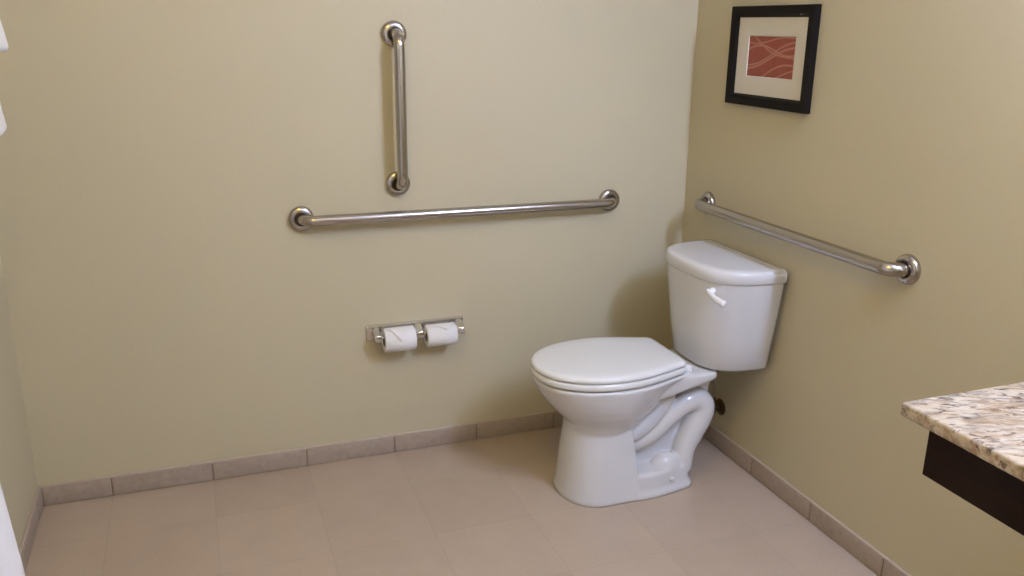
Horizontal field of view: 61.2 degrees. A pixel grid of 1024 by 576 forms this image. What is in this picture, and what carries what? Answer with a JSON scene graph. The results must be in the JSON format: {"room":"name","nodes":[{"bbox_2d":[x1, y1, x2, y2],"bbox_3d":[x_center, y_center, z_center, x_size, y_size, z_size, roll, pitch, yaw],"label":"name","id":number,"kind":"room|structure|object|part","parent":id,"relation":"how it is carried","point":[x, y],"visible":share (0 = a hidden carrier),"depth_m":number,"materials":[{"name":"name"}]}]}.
{"room":"accessible bathroom","nodes":[
{"label":"accessible bathroom","id":0,"kind":"room"},
{"bbox_2d":[0,257,37,549],"bbox_3d":[-0.910,-0.028,0.803,0.100,2.440,3.350,-5,18,-19],"label":"wall","id":1,"kind":"structure","parent":0,"point":[18,479],"depth_m":2.41,"materials":[{"name":"beige paint"}]},
{"bbox_2d":[19,486,43,571],"bbox_3d":[-0.874,1.103,1.164,0.009,0.068,3.350,-5,18,-19],"label":"baseboard","id":2,"kind":"structure","parent":1,"relation":"attached to","point":[30,531],"depth_m":2.48,"materials":[{"name":"tile"}]},
{"bbox_3d":[-1.077,-0.687,1.455,0.138,0.048,0.688,-5,18,-19],"label":"towel bar","id":3,"kind":"object","parent":1,"relation":"attached to","visible":0},
{"bbox_2d":[0,103,6,135],"bbox_3d":[-1.031,-0.495,1.543,0.106,0.481,0.480,-5,18,-19],"label":"bath towel","id":4,"kind":"object","parent":3,"relation":"hanging from","point":[3,126],"visible":1,"depth_m":1.80,"materials":[{"name":"white fabric"}]},
{"bbox_2d":[0,20,8,51],"bbox_3d":[-1.043,-0.595,1.552,0.146,0.339,0.400,-5,18,-19],"label":"hand towel","id":5,"kind":"object","parent":3,"relation":"hanging from","point":[4,46],"visible":1,"depth_m":1.75,"materials":[{"name":"white fabric"}]},
{"bbox_2d":[0,0,698,485],"bbox_3d":[-0.419,-0.606,2.736,2.413,2.440,0.100,-5,18,-19],"label":"wall","id":6,"kind":"structure","parent":0,"point":[167,308],"depth_m":2.73,"materials":[{"name":"beige paint"}]},
{"bbox_2d":[41,410,562,505],"bbox_3d":[-0.415,0.544,3.030,2.195,0.068,0.009,-5,18,-19],"label":"baseboard","id":7,"kind":"structure","parent":6,"relation":"attached to","point":[72,491],"depth_m":2.91,"materials":[{"name":"tile"}]},
{"bbox_2d":[381,20,409,195],"bbox_3d":[-0.352,-0.547,2.681,0.079,0.539,0.078,-5,18,-19],"label":"grab bar","id":8,"kind":"object","parent":6,"relation":"attached to","point":[393,33],"visible":1,"depth_m":2.64,"materials":[{"name":"grey metal"}]},
{"bbox_3d":[-0.350,-0.547,2.680,0.035,0.495,0.076,-6,18,-22],"label":"rail","id":9,"kind":"part","parent":8,"relation":"part of","materials":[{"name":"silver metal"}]},
{"bbox_2d":[366,316,464,342],"bbox_3d":[-0.318,0.144,2.914,0.336,0.054,0.064,-5,18,-19],"label":"toilet roll holder","id":10,"kind":"object","parent":6,"relation":"attached to","point":[373,332],"visible":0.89,"depth_m":2.90,"materials":[{"name":"silver metal"}]},
{"bbox_3d":[-0.448,0.156,2.868,0.026,0.053,0.064,-5,18,-19],"label":"post","id":11,"kind":"part","parent":10,"relation":"part of","materials":[{"name":"silver metal"}]},
{"bbox_2d":[381,325,416,352],"bbox_3d":[-0.374,0.170,2.872,0.103,0.082,0.088,-5,18,-19],"label":"toilet roll","id":12,"kind":"object","parent":10,"relation":"on","point":[402,338],"visible":0.98,"depth_m":2.85,"materials":[{"name":"white paper"}]},
{"bbox_3d":[-0.315,0.143,2.915,0.030,0.053,0.064,-5,18,-19],"label":"post","id":13,"kind":"part","parent":10,"relation":"part of","materials":[{"name":"silver metal"}]},
{"bbox_2d":[424,322,457,346],"bbox_3d":[-0.241,0.156,2.924,0.102,0.076,0.073,-5,18,-19],"label":"toilet roll","id":14,"kind":"object","parent":10,"relation":"on","point":[438,334],"visible":0.96,"depth_m":2.90,"materials":[{"name":"white paper"}]},
{"bbox_3d":[-0.181,0.131,2.962,0.028,0.053,0.064,-5,18,-19],"label":"post","id":15,"kind":"part","parent":10,"relation":"part of","materials":[{"name":"silver metal"}]},
{"bbox_2d":[288,189,619,230],"bbox_3d":[-0.148,-0.256,2.854,1.145,0.079,0.069,-5,18,-19],"label":"grab bar","id":16,"kind":"object","parent":6,"relation":"attached to","point":[300,218],"visible":1,"depth_m":2.80,"materials":[{"name":"grey metal"}]},
{"bbox_3d":[-0.147,-0.255,2.853,1.099,0.034,0.067,-5,18,-19],"label":"rail","id":17,"kind":"part","parent":16,"relation":"part of","materials":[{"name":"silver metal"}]},
{"bbox_2d":[25,426,877,575],"bbox_3d":[0.159,1.085,1.556,2.413,0.100,3.550,-5,18,-19],"label":"floor","id":18,"kind":"structure","parent":0,"point":[491,506],"depth_m":2.60,"materials":[{"name":"beige tile"}]},
{"bbox_2d":[530,239,786,507],"bbox_3d":[0.412,0.275,2.785,0.740,0.744,0.442,-5,18,-19],"label":"toilet","id":19,"kind":"object","parent":18,"relation":"on","point":[635,412],"visible":1,"depth_m":2.70,"materials":[{"name":"white ceramic"}]},
{"bbox_3d":[0.287,0.244,2.720,0.466,0.022,0.354,-5,18,-19],"label":"seat","id":20,"kind":"part","parent":19,"relation":"part of","materials":[{"name":"white plastic"}]},
{"bbox_3d":[0.287,0.221,2.713,0.466,0.022,0.354,-5,18,-19],"label":"lid","id":21,"kind":"part","parent":19,"relation":"part of","materials":[{"name":"white plastic"}]},
{"bbox_3d":[0.356,0.445,2.808,0.606,0.405,0.354,-5,18,-19],"label":"bowl","id":22,"kind":"part","parent":19,"relation":"part of","materials":[{"name":"white ceramic"}]},
{"bbox_3d":[0.611,0.029,2.589,0.028,0.042,0.090,-5,18,-19],"label":"flush lever","id":23,"kind":"part","parent":19,"relation":"part of","materials":[{"name":"white plastic"}]},
{"bbox_3d":[0.648,0.080,2.820,0.232,0.304,0.421,-5,18,-19],"label":"tank","id":24,"kind":"part","parent":19,"relation":"part of","materials":[{"name":"white ceramic"}]},
{"bbox_3d":[0.649,-0.083,2.770,0.243,0.044,0.434,-5,18,-19],"label":"tank lid","id":25,"kind":"part","parent":19,"relation":"part of","materials":[{"name":"white ceramic"}]},
{"bbox_2d":[674,0,1023,575],"bbox_3d":[1.261,-0.233,1.573,0.100,2.440,3.350,-5,18,-19],"label":"wall","id":26,"kind":"structure","parent":0,"point":[911,139],"depth_m":2.28,"materials":[{"name":"beige paint"}]},
{"bbox_2d":[712,379,724,414],"bbox_3d":[0.697,0.318,3.029,0.100,0.278,0.060,-2,17,-9],"label":"valve","id":27,"kind":"object","parent":26,"relation":"attached to","point":[719,404],"visible":0.37,"depth_m":3.05,"materials":[{"name":"gold metal"}]},
{"bbox_2d":[725,4,821,113],"bbox_3d":[0.779,-0.699,2.623,0.021,0.300,0.405,-5,18,-19],"label":"framed picture","id":28,"kind":"object","parent":26,"relation":"attached to","point":[772,54],"visible":1,"depth_m":2.60,"materials":[{"name":"black paint"}]},
{"bbox_2d":[747,36,795,79],"bbox_3d":[0.785,-0.700,2.623,0.003,0.132,0.239,-5,18,-19],"label":"print","id":29,"kind":"object","parent":28,"relation":"attached to","point":[768,57],"depth_m":2.62},
{"bbox_2d":[703,423,910,575],"bbox_3d":[1.195,0.907,1.899,0.009,0.068,3.350,-5,18,-19],"label":"baseboard","id":30,"kind":"structure","parent":26,"relation":"attached to","point":[841,534],"depth_m":2.64,"materials":[{"name":"tile"}]},
{"bbox_2d":[694,192,920,284],"bbox_3d":[0.812,-0.169,2.593,0.074,0.083,1.000,-5,18,-19],"label":"grab bar","id":31,"kind":"object","parent":26,"relation":"attached to","point":[906,268],"visible":1,"depth_m":2.39,"materials":[{"name":"grey metal"}]},
{"bbox_2d":[922,431,1023,535],"bbox_3d":[1.155,0.395,0.978,0.605,0.092,1.168,-5,18,-19],"label":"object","id":32,"kind":"object","parent":26,"relation":"attached to","point":[987,487],"visible":0.57,"depth_m":1.31,"materials":[{"name":"brown wood"}]},
{"bbox_2d":[901,382,1023,481],"bbox_3d":[1.140,0.337,0.965,0.632,0.024,1.227,-5,18,-19],"label":"countertop","id":33,"kind":"structure","parent":32,"relation":"on","point":[987,423],"depth_m":1.35,"materials":[{"name":"stone"}]},
{"bbox_3d":[0.191,-1.346,0.820,2.413,0.100,3.550,-5,18,-19],"label":"ceiling","id":34,"kind":"structure","parent":0,"visible":0},
{"bbox_2d":[0,484,25,575],"bbox_3d":[-0.497,0.096,0.358,0.107,2.410,2.198,-5,18,-19],"label":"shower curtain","id":35,"kind":"object","parent":34,"relation":"hanging from","point":[11,564],"visible":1,"depth_m":1.47,"materials":[{"name":"white fabric"}]}
]}

